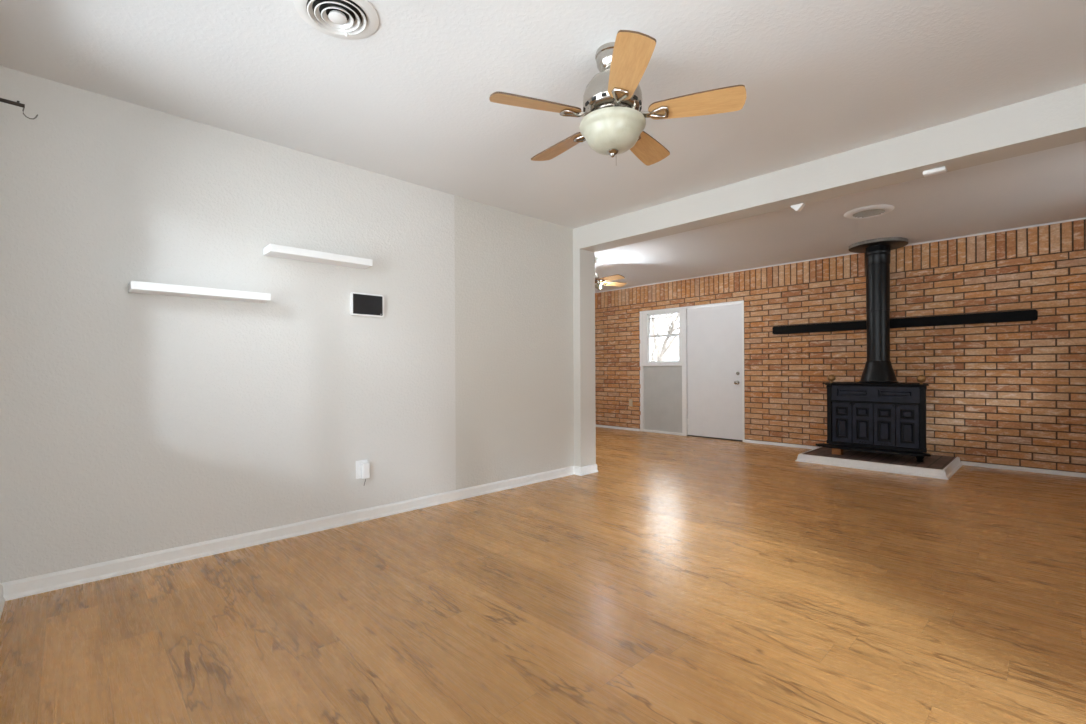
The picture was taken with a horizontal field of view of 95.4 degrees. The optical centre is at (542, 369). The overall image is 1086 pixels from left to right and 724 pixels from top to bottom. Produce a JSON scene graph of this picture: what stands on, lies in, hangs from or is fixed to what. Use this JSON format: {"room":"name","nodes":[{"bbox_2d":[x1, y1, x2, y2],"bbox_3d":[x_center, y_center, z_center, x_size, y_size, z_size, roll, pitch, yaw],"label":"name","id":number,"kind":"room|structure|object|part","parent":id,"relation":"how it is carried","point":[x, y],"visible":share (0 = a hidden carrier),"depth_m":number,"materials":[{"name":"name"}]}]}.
{"room":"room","nodes":[
{"label":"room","id":0,"kind":"room"},
{"bbox_2d":[0,66,573,582],"bbox_3d":[-1.211,-0.174,3.571,4.057,2.440,0.150,0,0,-44],"label":"wall","id":1,"kind":"structure","parent":0,"point":[132,424],"depth_m":2.89,"materials":[{"name":"paint"}]},
{"bbox_2d":[128,281,270,302],"bbox_3d":[-1.872,-0.423,2.728,0.630,0.042,0.150,0,0,-44],"label":"floating shelf","id":2,"kind":"object","parent":1,"relation":"attached to","point":[133,286],"visible":1,"depth_m":2.66,"materials":[{"name":"white laminate"}]},
{"bbox_2d":[0,466,573,600],"bbox_3d":[-1.075,1.005,3.580,3.857,0.081,0.017,0,0,-44],"label":"baseboard","id":3,"kind":"structure","parent":1,"relation":"attached to","point":[29,586],"depth_m":2.89,"materials":[{"name":"white paint"}]},
{"bbox_2d":[263,244,372,268],"bbox_3d":[-1.423,-0.718,3.162,0.624,0.044,0.150,0,0,-44],"label":"floating shelf","id":4,"kind":"object","parent":1,"relation":"attached to","point":[273,250],"visible":1,"depth_m":3.10,"materials":[{"name":"white laminate"}]},
{"bbox_2d":[356,460,366,478],"bbox_3d":[-1.252,0.688,3.416,0.082,0.125,0.010,0,0,-44],"label":"outlet","id":5,"kind":"object","parent":1,"relation":"attached to","point":[358,463],"visible":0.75,"depth_m":3.40,"materials":[{"name":"white plastic"}]},
{"bbox_2d":[361,462,369,484],"bbox_3d":[-1.226,0.722,3.412,0.052,0.163,0.032,0,0,-44],"label":"plug adapter","id":6,"kind":"object","parent":5,"relation":"attached to","point":[365,466],"visible":1,"depth_m":3.40,"materials":[{"name":"white plastic"}]},
{"bbox_2d":[350,292,383,316],"bbox_3d":[-1.222,-0.451,3.441,0.236,0.158,0.024,0,0,-44],"label":"tablet","id":7,"kind":"object","parent":1,"relation":"attached to","point":[361,304],"visible":1,"depth_m":3.42,"materials":[{"name":"white plastic"}]},
{"bbox_2d":[0,427,1085,723],"bbox_3d":[0.745,1.096,4.109,7.614,0.120,8.500,0,0,-44],"label":"floor","id":8,"kind":"structure","parent":0,"point":[681,579],"depth_m":2.11,"materials":[{"name":"brown wood"}]},
{"bbox_2d":[795,447,962,479],"bbox_3d":[3.653,0.980,5.408,1.014,0.080,1.338,0,0,-44],"label":"hearth","id":9,"kind":"object","parent":8,"relation":"on","point":[935,466],"visible":0.94,"depth_m":5.14,"materials":[{"name":"white concrete"}]},
{"bbox_2d":[832,448,842,454],"bbox_3d":[3.296,0.907,5.530,0.090,0.074,0.092,0,0,-44],"label":"wood block","id":10,"kind":"object","parent":9,"relation":"on","point":[834,451],"visible":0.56,"depth_m":5.50,"materials":[{"name":"brown wood"}]},
{"bbox_2d":[815,374,930,461],"bbox_3d":[3.645,0.497,5.443,0.665,0.890,1.052,0,0,-44],"label":"wood stove","id":11,"kind":"object","parent":9,"relation":"on","point":[884,418],"visible":1,"depth_m":5.29,"materials":[{"name":"black metal"}]},
{"bbox_3d":[3.270,0.508,5.637,0.058,0.667,0.052,0,0,-44],"label":"corner post","id":12,"kind":"part","parent":11,"relation":"part of","materials":[{"name":"black metal"}]},
{"bbox_3d":[3.357,0.587,5.543,0.024,0.443,0.192,0,0,-44],"label":"door","id":13,"kind":"part","parent":11,"relation":"part of","materials":[{"name":"black metal"}]},
{"bbox_3d":[3.495,0.586,5.399,0.024,0.443,0.192,0,0,-44],"label":"door","id":14,"kind":"part","parent":11,"relation":"part of","materials":[{"name":"black metal"}]},
{"bbox_3d":[3.712,0.160,5.472,0.525,0.024,0.968,0,0,-44],"label":"plate","id":15,"kind":"part","parent":11,"relation":"part of","materials":[{"name":"black metal"}]},
{"bbox_3d":[3.555,0.352,5.319,0.034,0.018,0.818,0,0,-44],"label":"frieze moulding","id":16,"kind":"part","parent":11,"relation":"part of","materials":[{"name":"black metal"}]},
{"bbox_3d":[3.562,0.827,5.324,0.040,0.031,0.870,0,0,-44],"label":"rail","id":17,"kind":"part","parent":11,"relation":"part of","materials":[{"name":"black metal"}]},
{"bbox_2d":[849,237,907,382],"bbox_3d":[3.776,-0.636,5.570,0.558,1.567,0.558,0,0,-44],"label":"pipe","id":18,"kind":"object","parent":11,"relation":"on","point":[878,368],"visible":1,"depth_m":5.47,"materials":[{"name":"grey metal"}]},
{"bbox_3d":[3.772,-1.399,5.570,0.558,0.041,0.558,0,0,-44],"label":"ceiling plate","id":19,"kind":"part","parent":18,"relation":"part of","materials":[{"name":"grey metal"}]},
{"bbox_3d":[3.633,0.586,5.255,0.024,0.443,0.192,0,0,-44],"label":"door","id":20,"kind":"part","parent":11,"relation":"part of","materials":[{"name":"black metal"}]},
{"bbox_3d":[3.771,0.585,5.111,0.024,0.443,0.192,0,0,-44],"label":"door","id":21,"kind":"part","parent":11,"relation":"part of","materials":[{"name":"black metal"}]},
{"bbox_3d":[3.862,0.882,5.064,0.076,0.117,0.076,0,0,-44],"label":"leg","id":22,"kind":"part","parent":11,"relation":"part of","materials":[{"name":"black metal"}]},
{"bbox_3d":[3.862,0.504,5.021,0.058,0.667,0.052,0,0,-44],"label":"corner post","id":23,"kind":"part","parent":11,"relation":"part of","materials":[{"name":"black metal"}]},
{"bbox_2d":[0,0,1085,291],"bbox_3d":[0.731,-1.464,4.109,7.614,0.120,8.500,0,0,-44],"label":"ceiling","id":24,"kind":"structure","parent":0,"point":[408,100],"depth_m":2.46,"materials":[{"name":"paint"}]},
{"bbox_2d":[294,0,378,39],"bbox_3d":[-0.802,-1.375,1.930,0.308,0.040,0.308,0,0,-44],"label":"ceiling vent","id":25,"kind":"object","parent":24,"relation":"in","point":[342,19],"visible":1,"depth_m":1.94,"materials":[{"name":"white metal"}]},
{"bbox_2d":[595,272,626,289],"bbox_3d":[0.619,-1.210,6.312,1.032,0.385,1.002,0,0,-44],"label":"ceiling fan","id":26,"kind":"object","parent":24,"relation":"hanging from","point":[602,280],"visible":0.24,"depth_m":6.27,"materials":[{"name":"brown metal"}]},
{"bbox_3d":[0.829,-1.125,6.082,0.136,0.007,0.380,16,-10,-41],"label":"blade","id":27,"kind":"part","parent":26,"relation":"part of","materials":[{"name":"brown wood"}]},
{"bbox_3d":[0.915,-1.125,6.479,0.380,0.007,0.136,0,-12,-24],"label":"blade","id":28,"kind":"part","parent":26,"relation":"part of","materials":[{"name":"brown wood"}]},
{"bbox_2d":[489,30,745,165],"bbox_3d":[0.300,-1.152,2.210,1.055,0.500,1.045,0,0,-44],"label":"ceiling fan","id":29,"kind":"object","parent":24,"relation":"hanging from","point":[613,123],"visible":1,"depth_m":2.08,"materials":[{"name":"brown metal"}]},
{"bbox_3d":[-0.027,-1.111,2.068,0.395,0.007,0.136,0,14,-19],"label":"blade","id":30,"kind":"part","parent":29,"relation":"part of","materials":[{"name":"brown wood"}]},
{"bbox_3d":[0.095,-1.112,2.465,0.136,0.007,0.395,-18,10,-36],"label":"blade","id":31,"kind":"part","parent":29,"relation":"part of","materials":[{"name":"brown wood"}]},
{"bbox_3d":[0.307,-1.029,2.183,0.292,0.127,0.292,0,0,-44],"label":"lamp shade","id":32,"kind":"part","parent":29,"relation":"part of","materials":[{"name":"white glass"}]},
{"bbox_3d":[0.312,-1.113,1.830,0.136,0.007,0.395,14,0,-1],"label":"blade","id":33,"kind":"part","parent":29,"relation":"part of","materials":[{"name":"brown wood"}]},
{"bbox_3d":[0.509,-1.114,2.471,0.136,0.007,0.395,-17,-10,34],"label":"blade","id":34,"kind":"part","parent":29,"relation":"part of","materials":[{"name":"brown wood"}]},
{"bbox_3d":[0.643,-1.115,2.079,0.395,0.007,0.136,0,-14,17],"label":"blade","id":35,"kind":"part","parent":29,"relation":"part of","materials":[{"name":"brown wood"}]},
{"bbox_2d":[844,205,893,218],"bbox_3d":[2.915,-1.405,4.427,0.380,0.022,0.380,0,0,-44],"label":"ceiling vent","id":36,"kind":"object","parent":24,"relation":"in","point":[871,211],"visible":1,"depth_m":4.38,"materials":[{"name":"white plastic"}]},
{"bbox_2d":[573,83,1085,466],"bbox_3d":[1.000,-0.186,4.362,0.227,2.440,8.100,0,0,-44],"label":"ceiling beam","id":37,"kind":"structure","parent":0,"point":[1056,119],"depth_m":3.36,"materials":[{"name":"white paint"}]},
{"bbox_2d":[574,464,597,475],"bbox_3d":[-0.667,1.003,6.102,0.261,0.081,3.270,0,0,-44],"label":"baseboard","id":38,"kind":"structure","parent":37,"relation":"attached to","point":[589,469],"depth_m":4.90,"materials":[{"name":"white paint"}]},
{"bbox_2d":[791,203,804,211],"bbox_3d":[1.854,-1.174,3.595,0.048,0.046,0.084,0,0,-44],"label":"sensor","id":39,"kind":"object","parent":37,"relation":"attached to","point":[798,207],"visible":1,"depth_m":3.58,"materials":[{"name":"white plastic"}]},
{"bbox_2d":[923,166,946,176],"bbox_3d":[2.351,-1.187,2.966,0.064,0.026,0.110,0,0,-44],"label":"sensor","id":40,"kind":"object","parent":37,"relation":"attached to","point":[940,170],"visible":1,"depth_m":2.95,"materials":[{"name":"white plastic"}]},
{"bbox_2d":[595,219,1085,472],"bbox_3d":[3.347,-0.198,6.617,0.200,2.440,8.300,0,0,-44],"label":"wall","id":41,"kind":"structure","parent":0,"point":[1002,393],"depth_m":5.48,"materials":[{"name":"orange brick"}]},
{"bbox_2d":[629,399,632,406],"bbox_3d":[1.494,0.564,8.417,0.015,0.125,0.072,0,0,-44],"label":"outlet","id":42,"kind":"object","parent":41,"relation":"attached to","point":[630,400],"visible":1,"depth_m":8.40,"materials":[{"name":"beige plastic"}]},
{"bbox_2d":[642,309,681,365],"bbox_3d":[1.945,-0.506,8.013,0.104,0.890,0.732,0,0,-44],"label":"window","id":43,"kind":"structure","parent":41,"relation":"in","point":[647,318],"depth_m":8.10,"materials":[{"name":"white paint"}]},
{"bbox_3d":[1.948,-0.086,8.013,0.104,0.050,0.732,0,0,-44],"label":"sill","id":44,"kind":"part","parent":43,"relation":"part of","materials":[{"name":"white paint"}]},
{"bbox_2d":[648,311,678,315],"bbox_3d":[1.957,-0.910,7.993,0.022,0.029,0.592,0,0,-44],"label":"roller shade","id":45,"kind":"object","parent":43,"relation":"attached to","point":[656,312],"depth_m":8.01,"materials":[{"name":"white fabric"}]},
{"bbox_3d":[1.959,-0.341,7.992,0.026,0.460,0.596,0,0,-44],"label":"sash","id":46,"kind":"part","parent":43,"relation":"part of","materials":[{"name":"glass"}]},
{"bbox_3d":[1.977,-0.731,8.011,0.026,0.390,0.596,0,0,-44],"label":"sash","id":47,"kind":"part","parent":43,"relation":"part of","materials":[{"name":"glass"}]},
{"bbox_2d":[643,429,681,434],"bbox_3d":[1.938,1.012,7.997,0.029,0.034,0.732,0,0,-44],"label":"trim","id":48,"kind":"structure","parent":41,"relation":"attached to","point":[644,430],"depth_m":7.98,"materials":[{"name":"white paint"}]},
{"bbox_2d":[639,300,744,441],"bbox_3d":[2.271,0.024,7.680,0.097,2.008,1.781,0,0,-44],"label":"trim","id":49,"kind":"structure","parent":41,"relation":"attached to","point":[684,309],"depth_m":7.68,"materials":[{"name":"white paint"}]},
{"bbox_2d":[686,303,742,439],"bbox_3d":[2.532,0.031,7.356,0.114,1.954,0.880,0,0,-44],"label":"door","id":50,"kind":"structure","parent":41,"relation":"in","point":[714,333],"depth_m":7.35,"materials":[{"name":"paint"}]},
{"bbox_2d":[687,435,742,441],"bbox_3d":[2.568,1.018,7.378,0.088,0.016,0.882,0,0,-44],"label":"trim","id":51,"kind":"structure","parent":41,"relation":"attached to","point":[687,435],"depth_m":7.34,"materials":[{"name":"brown metal"}]},
{"bbox_2d":[595,217,1085,292],"bbox_3d":[3.267,-1.410,6.547,0.012,0.016,8.100,0,0,-44],"label":"crown molding","id":52,"kind":"structure","parent":41,"relation":"attached to","point":[1084,217],"depth_m":6.00,"materials":[{"name":"white wood"}]},
{"bbox_2d":[596,425,1085,477],"bbox_3d":[3.277,1.003,6.544,0.027,0.038,8.100,0,0,-44],"label":"baseboard","id":53,"kind":"structure","parent":41,"relation":"attached to","point":[1055,472],"depth_m":5.14,"materials":[{"name":"white paint"}]},
{"bbox_2d":[772,310,1037,333],"bbox_3d":[3.979,-0.532,5.757,0.077,0.104,2.520,0,0,-44],"label":"mantel beam","id":54,"kind":"structure","parent":41,"relation":"attached to","point":[1023,315],"depth_m":5.44,"materials":[{"name":"black paint"}]},
{"bbox_3d":[-0.769,-0.176,0.328,0.200,2.440,5.138,0,0,-44],"label":"wall","id":55,"kind":"structure","parent":0,"visible":0},
{"bbox_2d":[0,584,4,618],"bbox_3d":[-0.748,1.003,0.470,0.017,0.081,4.922,0,0,-44],"label":"baseboard","id":56,"kind":"structure","parent":55,"relation":"attached to","point":[2,599],"depth_m":2.18,"materials":[{"name":"white paint"}]},
{"bbox_2d":[0,98,37,118],"bbox_3d":[-2.148,-1.071,2.005,0.142,0.076,0.024,0,0,-44],"label":"curtain bracket","id":57,"kind":"object","parent":55,"relation":"attached to","point":[17,103],"visible":1,"depth_m":2.01,"materials":[{"name":"brown metal"}]},
{"bbox_3d":[-2.162,-1.085,1.992,0.102,0.023,0.015,0,0,-44],"label":"arm","id":58,"kind":"part","parent":57,"relation":"part of","materials":[{"name":"brown metal"}]},
{"label":"outside","id":59,"kind":"structure","parent":0,"visible":0},
{"bbox_3d":[13.619,1.366,23.492,37.812,0.200,75.000,0,0,-44],"label":"patio","id":60,"kind":"object","parent":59,"visible":0},
{"bbox_2d":[650,313,678,360],"bbox_3d":[2.872,-0.447,13.286,2.262,3.557,4.042,0,0,-32],"label":"bare tree","id":61,"kind":"object","parent":60,"relation":"on","point":[660,355],"visible":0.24,"depth_m":12.87,"materials":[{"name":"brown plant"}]},
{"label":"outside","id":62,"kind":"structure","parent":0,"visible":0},
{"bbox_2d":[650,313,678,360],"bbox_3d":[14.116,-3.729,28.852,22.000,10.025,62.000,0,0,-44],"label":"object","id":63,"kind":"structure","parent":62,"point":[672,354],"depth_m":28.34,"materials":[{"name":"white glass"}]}
]}

